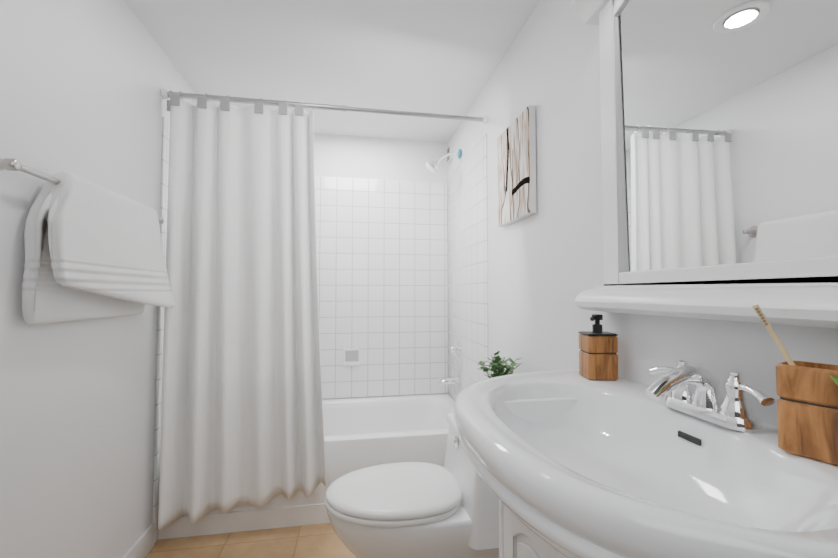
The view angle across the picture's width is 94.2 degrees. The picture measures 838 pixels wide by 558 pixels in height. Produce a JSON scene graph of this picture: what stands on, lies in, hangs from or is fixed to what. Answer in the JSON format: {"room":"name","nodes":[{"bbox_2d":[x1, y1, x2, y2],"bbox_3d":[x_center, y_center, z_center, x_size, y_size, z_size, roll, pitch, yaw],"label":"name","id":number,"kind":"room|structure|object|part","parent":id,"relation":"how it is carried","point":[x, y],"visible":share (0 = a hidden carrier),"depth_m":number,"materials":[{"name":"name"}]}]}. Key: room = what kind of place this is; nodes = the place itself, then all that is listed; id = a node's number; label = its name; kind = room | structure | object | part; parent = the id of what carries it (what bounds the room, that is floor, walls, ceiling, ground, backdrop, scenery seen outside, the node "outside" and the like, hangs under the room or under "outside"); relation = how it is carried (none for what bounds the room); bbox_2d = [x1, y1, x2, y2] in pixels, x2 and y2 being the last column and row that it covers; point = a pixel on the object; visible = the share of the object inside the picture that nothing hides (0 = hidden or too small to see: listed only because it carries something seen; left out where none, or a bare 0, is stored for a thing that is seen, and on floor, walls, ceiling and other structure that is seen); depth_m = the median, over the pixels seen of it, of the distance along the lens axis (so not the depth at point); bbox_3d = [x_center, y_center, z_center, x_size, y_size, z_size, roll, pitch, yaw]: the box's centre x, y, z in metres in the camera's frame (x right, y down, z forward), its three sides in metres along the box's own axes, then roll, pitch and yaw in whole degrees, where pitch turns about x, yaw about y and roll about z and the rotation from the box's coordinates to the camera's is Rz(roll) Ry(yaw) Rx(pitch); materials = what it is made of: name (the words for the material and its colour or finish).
{"room":"bathroom","nodes":[
{"label":"bathroom","id":0,"kind":"room"},
{"bbox_2d":[0,0,196,557],"bbox_3d":[-1.082,0.037,1.047,0.100,2.170,3.150,0,-2,-10],"label":"wall","id":1,"kind":"structure","parent":0,"point":[83,83],"depth_m":1.20,"materials":[{"name":"white paint"}]},
{"bbox_2d":[0,158,174,324],"bbox_3d":[-0.992,-0.081,1.263,0.149,0.419,0.781,0,-2,-10],"label":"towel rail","id":2,"kind":"object","parent":1,"relation":"attached to","point":[93,250],"visible":1,"depth_m":1.12,"materials":[{"name":"white fabric"}]},
{"bbox_2d":[122,523,154,557],"bbox_3d":[-0.957,1.057,0.619,0.013,0.100,2.138,0,-2,-10],"label":"baseboard","id":3,"kind":"structure","parent":1,"relation":"attached to","point":[142,546],"depth_m":1.58,"materials":[{"name":"white paint"}]},
{"bbox_2d":[152,452,159,543],"bbox_3d":[-1.148,0.956,1.701,0.008,0.382,0.046,0,-2,-10],"label":"wall tile","id":4,"kind":"structure","parent":1,"relation":"attached to","point":[156,486],"depth_m":1.69,"materials":[{"name":"white tile"}]},
{"bbox_2d":[154,116,169,454],"bbox_3d":[-1.213,0.033,2.111,0.008,1.493,0.810,0,-2,-10],"label":"wall tile","id":5,"kind":"structure","parent":1,"relation":"attached to","point":[163,202],"depth_m":1.73,"materials":[{"name":"white tile"}]},
{"bbox_2d":[145,523,355,557],"bbox_3d":[-0.284,1.176,1.145,1.720,0.100,3.150,0,-2,-10],"label":"floor","id":6,"kind":"structure","parent":0,"point":[322,540],"depth_m":1.67,"materials":[{"name":"tile"}]},
{"bbox_2d":[158,394,454,539],"bbox_3d":[-0.472,0.976,2.227,1.516,0.380,0.766,0,-2,-10],"label":"bathtub","id":7,"kind":"object","parent":6,"relation":"on","point":[361,433],"visible":0.33,"depth_m":1.91,"materials":[{"name":"white ceramic"}]},
{"bbox_2d":[325,412,498,557],"bbox_3d":[0.056,0.835,1.375,0.760,0.600,0.412,0,-2,-10],"label":"toilet","id":8,"kind":"object","parent":6,"relation":"on","point":[450,509],"visible":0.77,"depth_m":1.22,"materials":[{"name":"white ceramic"}]},
{"bbox_2d":[478,351,521,377],"bbox_3d":[0.315,0.412,1.548,0.173,0.256,0.188,0,-2,-10],"label":"potted plant","id":9,"kind":"object","parent":8,"relation":"on","point":[496,365],"visible":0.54,"depth_m":1.54,"materials":[{"name":"green plant"}]},
{"bbox_2d":[454,359,837,557],"bbox_3d":[0.324,0.628,0.637,0.501,0.959,0.784,0,-2,-10],"label":"bathroom vanity","id":10,"kind":"object","parent":6,"relation":"on","point":[570,463],"visible":1,"depth_m":0.60,"materials":[{"name":"white ceramic"}]},
{"bbox_3d":[0.207,0.735,0.672,0.020,0.642,0.249,0,-2,-10],"label":"door","id":11,"kind":"part","parent":10,"relation":"part of","materials":[{"name":"white paint"}]},
{"bbox_2d":[578,314,618,379],"bbox_3d":[0.458,0.171,0.997,0.075,0.161,0.075,0,-2,2],"label":"soap dispenser","id":12,"kind":"object","parent":10,"relation":"on","point":[598,351],"visible":1,"depth_m":0.96,"materials":[{"name":"brown wood"}]},
{"bbox_2d":[645,359,774,431],"bbox_3d":[0.462,0.195,0.677,0.146,0.090,0.230,0,-2,-10],"label":"faucet","id":13,"kind":"object","parent":10,"relation":"on","point":[705,406],"depth_m":0.66,"materials":[{"name":"silver metal"}]},
{"bbox_2d":[752,304,837,465],"bbox_3d":[0.523,0.134,0.512,0.107,0.200,0.096,0,-2,-10],"label":"toothbrush cup","id":14,"kind":"object","parent":10,"relation":"on","point":[807,411],"visible":1,"depth_m":0.51,"materials":[{"name":"brown wood"}]},
{"bbox_2d":[830,376,837,384],"bbox_3d":[0.540,0.154,0.394,0.179,0.150,0.176,0,-2,-10],"label":"succulent","id":15,"kind":"object","parent":10,"relation":"on","point":[834,379],"visible":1,"depth_m":0.47,"materials":[{"name":"green plant"}]},
{"bbox_2d":[124,0,539,142],"bbox_3d":[-0.284,-1.092,1.228,1.720,0.100,3.150,0,-2,-10],"label":"ceiling","id":16,"kind":"structure","parent":0,"point":[436,56],"depth_m":1.76,"materials":[{"name":"white paint"}]},
{"bbox_2d":[314,133,447,398],"bbox_3d":[-0.547,0.097,2.688,1.520,2.170,0.100,0,-2,-10],"label":"wall","id":17,"kind":"structure","parent":0,"point":[342,156],"depth_m":2.72,"materials":[{"name":"white paint"}]},
{"bbox_2d":[315,176,447,398],"bbox_3d":[-0.538,0.052,2.636,1.504,1.493,0.008,0,-2,-10],"label":"wall tile","id":18,"kind":"structure","parent":17,"relation":"attached to","point":[382,258],"depth_m":2.68,"materials":[{"name":"white tile"}]},
{"bbox_2d":[343,348,359,365],"bbox_3d":[-0.450,0.525,2.610,0.112,0.112,0.040,0,-2,-10],"label":"soap dish","id":19,"kind":"object","parent":18,"relation":"attached to","point":[351,356],"visible":1,"depth_m":2.62,"materials":[{"name":"white ceramic"}]},
{"bbox_2d":[448,0,837,425],"bbox_3d":[0.513,0.047,1.326,0.100,2.170,3.150,0,-2,-10],"label":"wall","id":20,"kind":"structure","parent":0,"point":[545,265],"depth_m":1.27,"materials":[{"name":"white paint"}]},
{"bbox_2d":[158,89,487,529],"bbox_3d":[-0.394,0.102,1.813,1.519,1.895,0.105,0,-2,-10],"label":"shower curtain","id":21,"kind":"object","parent":20,"relation":"attached to","point":[242,413],"visible":1,"depth_m":1.74,"materials":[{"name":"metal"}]},
{"bbox_3d":[-0.399,-0.823,1.874,1.519,0.041,0.042,0,-2,-10],"label":"rod","id":22,"kind":"part","parent":21,"relation":"part of","materials":[{"name":"silver metal"}]},
{"bbox_2d":[447,145,452,162],"bbox_3d":[0.214,-0.872,2.720,0.020,0.100,0.090,0,-2,-10],"label":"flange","id":23,"kind":"object","parent":20,"relation":"in","point":[449,157],"visible":0.75,"depth_m":2.68,"materials":[{"name":"white metal"}]},
{"bbox_2d":[447,134,487,399],"bbox_3d":[0.276,0.027,2.372,0.008,1.523,0.810,0,-2,-10],"label":"wall tile","id":24,"kind":"structure","parent":20,"relation":"attached to","point":[467,255],"depth_m":2.28,"materials":[{"name":"white tile"}]},
{"bbox_2d":[426,149,460,172],"bbox_3d":[0.152,-0.745,2.441,0.222,0.164,0.088,0,-2,-10],"label":"shower head","id":25,"kind":"object","parent":24,"relation":"attached to","point":[431,166],"visible":1,"depth_m":2.43},
{"bbox_2d":[439,377,459,385],"bbox_3d":[0.190,0.641,2.441,0.128,0.048,0.052,0,-2,-10],"label":"spout","id":26,"kind":"object","parent":24,"relation":"attached to","point":[454,380],"visible":1,"depth_m":2.42,"materials":[{"name":"silver metal"}]},
{"bbox_2d":[450,341,460,356],"bbox_3d":[0.225,0.444,2.450,0.060,0.104,0.154,0,-2,-10],"label":"valve","id":27,"kind":"object","parent":24,"relation":"attached to","point":[456,348],"visible":1,"depth_m":2.46,"materials":[{"name":"silver metal"}]},
{"bbox_2d":[497,105,535,226],"bbox_3d":[0.398,-0.445,1.613,0.025,0.405,0.320,0,-2,-10],"label":"picture","id":28,"kind":"object","parent":20,"relation":"attached to","point":[516,139],"visible":1,"depth_m":1.56,"materials":[{"name":"white"}]},
{"bbox_2d":[571,0,837,328],"bbox_3d":[0.525,-0.403,0.715,0.091,0.951,0.740,0,-2,-10],"label":"mirror","id":29,"kind":"object","parent":20,"relation":"attached to","point":[719,139],"visible":1,"depth_m":0.71,"materials":[{"name":"white paint"}]},
{"bbox_3d":[0.529,-0.803,0.730,0.083,0.150,0.740,0,-2,-10],"label":"crown","id":30,"kind":"part","parent":29,"relation":"part of","materials":[{"name":"white paint"}]},
{"bbox_2d":[575,276,837,328],"bbox_3d":[0.525,0.037,0.699,0.091,0.070,0.720,0,-2,-10],"label":"shelf","id":31,"kind":"object","parent":29,"relation":"attached to","point":[811,301],"depth_m":0.65,"materials":[{"name":"white paint"}]},
{"bbox_3d":[0.552,-0.388,0.719,0.008,0.740,0.534,0,-2,-10],"label":"glass","id":32,"kind":"part","parent":29,"relation":"part of","materials":[{"name":"white"}]}
]}

